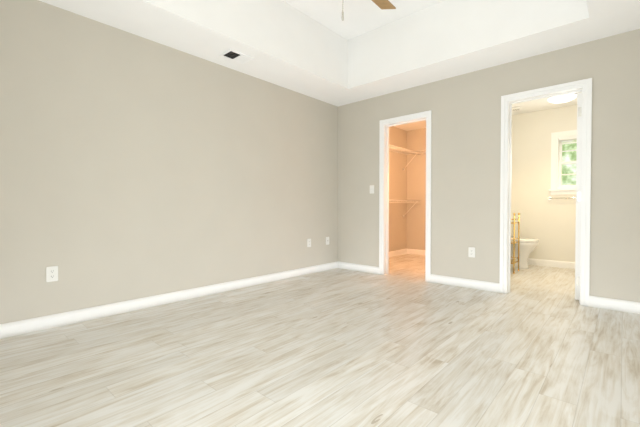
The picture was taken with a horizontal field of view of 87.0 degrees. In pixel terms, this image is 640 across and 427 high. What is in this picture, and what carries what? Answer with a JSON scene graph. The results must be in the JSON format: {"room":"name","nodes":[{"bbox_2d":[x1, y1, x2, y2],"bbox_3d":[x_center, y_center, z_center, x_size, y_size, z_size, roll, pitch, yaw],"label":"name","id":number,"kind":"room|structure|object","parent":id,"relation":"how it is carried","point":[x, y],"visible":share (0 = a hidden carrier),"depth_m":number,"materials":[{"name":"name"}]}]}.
{"room":"empty bedroom","nodes":[
{"label":"empty bedroom","id":0,"kind":"room"},
{"bbox_2d":[0,0,406,323],"bbox_3d":[-0.444,-0.382,4.404,0.120,2.440,6.840,1,1,42],"label":"wall","id":1,"kind":"structure","parent":0,"point":[133,166],"depth_m":3.04,"materials":[{"name":"beige paint"}]},
{"bbox_2d":[46,266,57,281],"bbox_3d":[-2.031,0.459,2.557,0.009,0.116,0.072,1,1,42],"label":"electrical outlet","id":2,"kind":"object","parent":1,"relation":"attached to","point":[51,273],"visible":1,"depth_m":2.55,"materials":[{"name":"white plastic"}]},
{"bbox_2d":[0,261,337,338],"bbox_3d":[-1.163,0.803,3.523,0.015,0.100,4.300,1,1,42],"label":"baseboard","id":3,"kind":"structure","parent":1,"relation":"attached to","point":[20,327],"depth_m":3.01,"materials":[{"name":"white wood"}]},
{"bbox_2d":[307,238,310,246],"bbox_3d":[-0.147,0.405,4.648,0.009,0.116,0.072,1,1,42],"label":"electrical outlet","id":4,"kind":"object","parent":1,"relation":"attached to","point":[308,242],"visible":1,"depth_m":4.64,"materials":[{"name":"white plastic"}]},
{"bbox_2d":[389,249,406,256],"bbox_3d":[1.045,0.763,5.975,0.015,0.100,2.060,1,1,42],"label":"baseboard","id":5,"kind":"structure","parent":1,"relation":"attached to","point":[397,252],"depth_m":6.45,"materials":[{"name":"white wood"}]},
{"bbox_2d":[389,199,418,216],"bbox_3d":[1.253,-0.081,5.973,0.312,0.328,1.759,1,1,42],"label":"wire shelf","id":6,"kind":"object","parent":1,"relation":"attached to","point":[402,202],"visible":0.46,"depth_m":6.17,"materials":[{"name":"white metal"}]},
{"bbox_2d":[389,144,418,169],"bbox_3d":[1.253,-1.001,5.958,0.312,0.328,1.759,1,1,42],"label":"wire shelf","id":7,"kind":"object","parent":1,"relation":"attached to","point":[394,149],"visible":0.62,"depth_m":6.21,"materials":[{"name":"white metal"}]},
{"bbox_2d":[0,254,639,426],"bbox_3d":[0.939,0.888,3.180,3.840,0.060,6.840,1,1,42],"label":"floor","id":8,"kind":"structure","parent":0,"point":[403,343],"depth_m":2.01,"materials":[{"name":"beige wood"}]},
{"bbox_2d":[511,213,519,273],"bbox_3d":[2.647,0.409,4.890,0.392,0.843,0.310,1,1,42],"label":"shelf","id":9,"kind":"object","parent":8,"relation":"on","point":[513,261],"visible":0.27,"depth_m":4.72,"materials":[{"name":"metal"}]},
{"bbox_2d":[511,237,538,268],"bbox_3d":[2.965,0.438,5.223,0.718,0.775,0.490,1,1,42],"label":"toilet","id":10,"kind":"object","parent":8,"relation":"on","point":[527,246],"visible":0.33,"depth_m":5.04,"materials":[{"name":"ceramic"}]},
{"bbox_2d":[39,0,639,106],"bbox_3d":[0.169,-1.617,2.284,3.600,0.100,4.300,1,1,42],"label":"ceiling","id":11,"kind":"structure","parent":0,"point":[174,25],"depth_m":3.15,"materials":[{"name":"white paint"}]},
{"bbox_2d":[219,49,253,63],"bbox_3d":[-0.840,-1.580,3.402,0.195,0.010,0.280,1,1,42],"label":"ceiling vent","id":12,"kind":"object","parent":11,"relation":"in","point":[235,56],"visible":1,"depth_m":3.40,"materials":[{"name":"white metal"}]},
{"bbox_2d":[282,0,443,39],"bbox_3d":[0.181,-2.228,2.310,2.530,0.080,3.330,1,1,42],"label":"ceiling","id":13,"kind":"structure","parent":0,"point":[361,17],"depth_m":3.71,"materials":[{"name":"white paint"}]},
{"bbox_2d":[342,0,395,20],"bbox_3d":[0.281,-1.813,2.666,1.263,0.760,1.126,1,1,42],"label":"ceiling fan","id":14,"kind":"object","parent":13,"relation":"hanging from","point":[383,4],"visible":1,"depth_m":3.00,"materials":[{"name":"brown wood"}]},
{"bbox_2d":[173,0,586,80],"bbox_3d":[0.181,-1.928,2.315,2.530,0.520,3.330,1,1,42],"label":"ceiling tray","id":15,"kind":"object","parent":13,"relation":"attached to","point":[441,26],"visible":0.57,"depth_m":3.52,"materials":[{"name":"white paint"}]},
{"bbox_2d":[394,120,425,130],"bbox_3d":[1.586,-1.659,5.449,1.470,0.080,2.060,1,1,42],"label":"ceiling","id":16,"kind":"structure","parent":0,"point":[414,126],"depth_m":6.33,"materials":[{"name":"white paint"}]},
{"bbox_2d":[406,128,425,249],"bbox_3d":[2.355,-0.413,6.324,1.470,2.440,0.240,1,1,42],"label":"wall","id":17,"kind":"structure","parent":0,"point":[416,212],"depth_m":6.58,"materials":[{"name":"beige paint"}]},
{"bbox_2d":[407,249,424,254],"bbox_3d":[2.270,0.759,6.248,1.470,0.100,0.015,1,1,42],"label":"baseboard","id":18,"kind":"structure","parent":17,"relation":"attached to","point":[416,251],"depth_m":6.59,"materials":[{"name":"white wood"}]},
{"bbox_2d":[338,29,639,301],"bbox_3d":[1.648,-0.374,3.947,3.600,2.440,0.120,1,1,42],"label":"wall","id":19,"kind":"structure","parent":0,"point":[465,159],"depth_m":3.70,"materials":[{"name":"beige paint"}]},
{"bbox_2d":[338,261,378,273],"bbox_3d":[0.542,0.781,4.871,0.745,0.100,0.015,1,1,42],"label":"baseboard","id":20,"kind":"structure","parent":19,"relation":"attached to","point":[360,267],"depth_m":4.85,"materials":[{"name":"white wood"}]},
{"bbox_2d":[370,185,373,193],"bbox_3d":[0.718,-0.336,4.691,0.072,0.116,0.019,1,1,42],"label":"light switch","id":21,"kind":"object","parent":19,"relation":"attached to","point":[371,189],"visible":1,"depth_m":4.69,"materials":[{"name":"white plastic"}]},
{"bbox_2d":[379,110,431,281],"bbox_3d":[1.127,-0.211,4.409,0.730,2.100,0.141,1,1,42],"label":"door frame","id":22,"kind":"structure","parent":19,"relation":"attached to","point":[386,198],"depth_m":4.56,"materials":[{"name":"white wood"}]},
{"bbox_2d":[430,274,498,292],"bbox_3d":[1.644,0.797,3.879,0.780,0.100,0.015,1,1,42],"label":"baseboard","id":23,"kind":"structure","parent":19,"relation":"attached to","point":[469,283],"depth_m":3.85,"materials":[{"name":"white wood"}]},
{"bbox_2d":[468,247,474,257],"bbox_3d":[1.716,0.438,3.811,0.072,0.116,0.009,1,1,42],"label":"outlet","id":24,"kind":"object","parent":19,"relation":"attached to","point":[471,251],"visible":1,"depth_m":3.81,"materials":[{"name":"white plastic"}]},
{"bbox_2d":[499,78,591,305],"bbox_3d":[2.251,-0.195,3.397,0.755,2.100,0.141,1,1,42],"label":"door frame","id":25,"kind":"structure","parent":19,"relation":"attached to","point":[586,84],"depth_m":3.29,"materials":[{"name":"white wood"}]},
{"bbox_2d":[575,92,581,299],"bbox_3d":[2.739,-0.165,3.467,0.138,2.014,0.617,1,1,42],"label":"door","id":26,"kind":"structure","parent":19,"relation":"in","point":[578,192],"depth_m":3.27,"materials":[{"name":"white wood"}]},
{"bbox_2d":[589,296,639,313],"bbox_3d":[2.714,0.813,2.916,0.610,0.100,0.015,1,1,42],"label":"baseboard","id":27,"kind":"structure","parent":19,"relation":"attached to","point":[615,304],"depth_m":2.99,"materials":[{"name":"white wood"}]},
{"bbox_2d":[511,105,576,261],"bbox_3d":[3.566,-0.396,5.315,1.480,2.440,0.120,1,1,42],"label":"wall","id":28,"kind":"structure","parent":0,"point":[533,205],"depth_m":5.31,"materials":[{"name":"beige paint"}]},
{"bbox_2d":[527,258,574,268],"bbox_3d":[3.725,0.777,5.100,2.030,0.100,0.015,1,1,42],"label":"baseboard","id":29,"kind":"structure","parent":28,"relation":"attached to","point":[553,263],"depth_m":5.22,"materials":[{"name":"white wood"}]},
{"bbox_2d":[548,197,575,199],"bbox_3d":[3.772,-0.231,5.000,0.658,0.047,0.075,1,1,42],"label":"towel rail","id":30,"kind":"object","parent":28,"relation":"attached to","point":[549,198],"visible":0.46,"depth_m":5.09,"materials":[{"name":"silver metal"}]},
{"bbox_2d":[549,130,576,194],"bbox_3d":[3.873,-0.764,4.992,0.780,0.955,0.160,1,1,42],"label":"window","id":31,"kind":"structure","parent":28,"relation":"in","point":[563,159],"depth_m":5.16,"materials":[{"name":"white plastic"}]},
{"bbox_2d":[512,92,579,114],"bbox_3d":[3.001,-1.621,4.256,2.030,0.117,2.180,1,1,42],"label":"ceiling","id":32,"kind":"structure","parent":0,"point":[536,105],"depth_m":5.03,"materials":[{"name":"white paint"}]},
{"bbox_2d":[548,94,576,102],"bbox_3d":[3.305,-1.559,4.602,0.330,0.092,0.330,1,1,42],"label":"light","id":33,"kind":"object","parent":32,"relation":"attached to","point":[563,98],"visible":0.79,"depth_m":4.53,"materials":[{"name":"white glass"}]}
]}

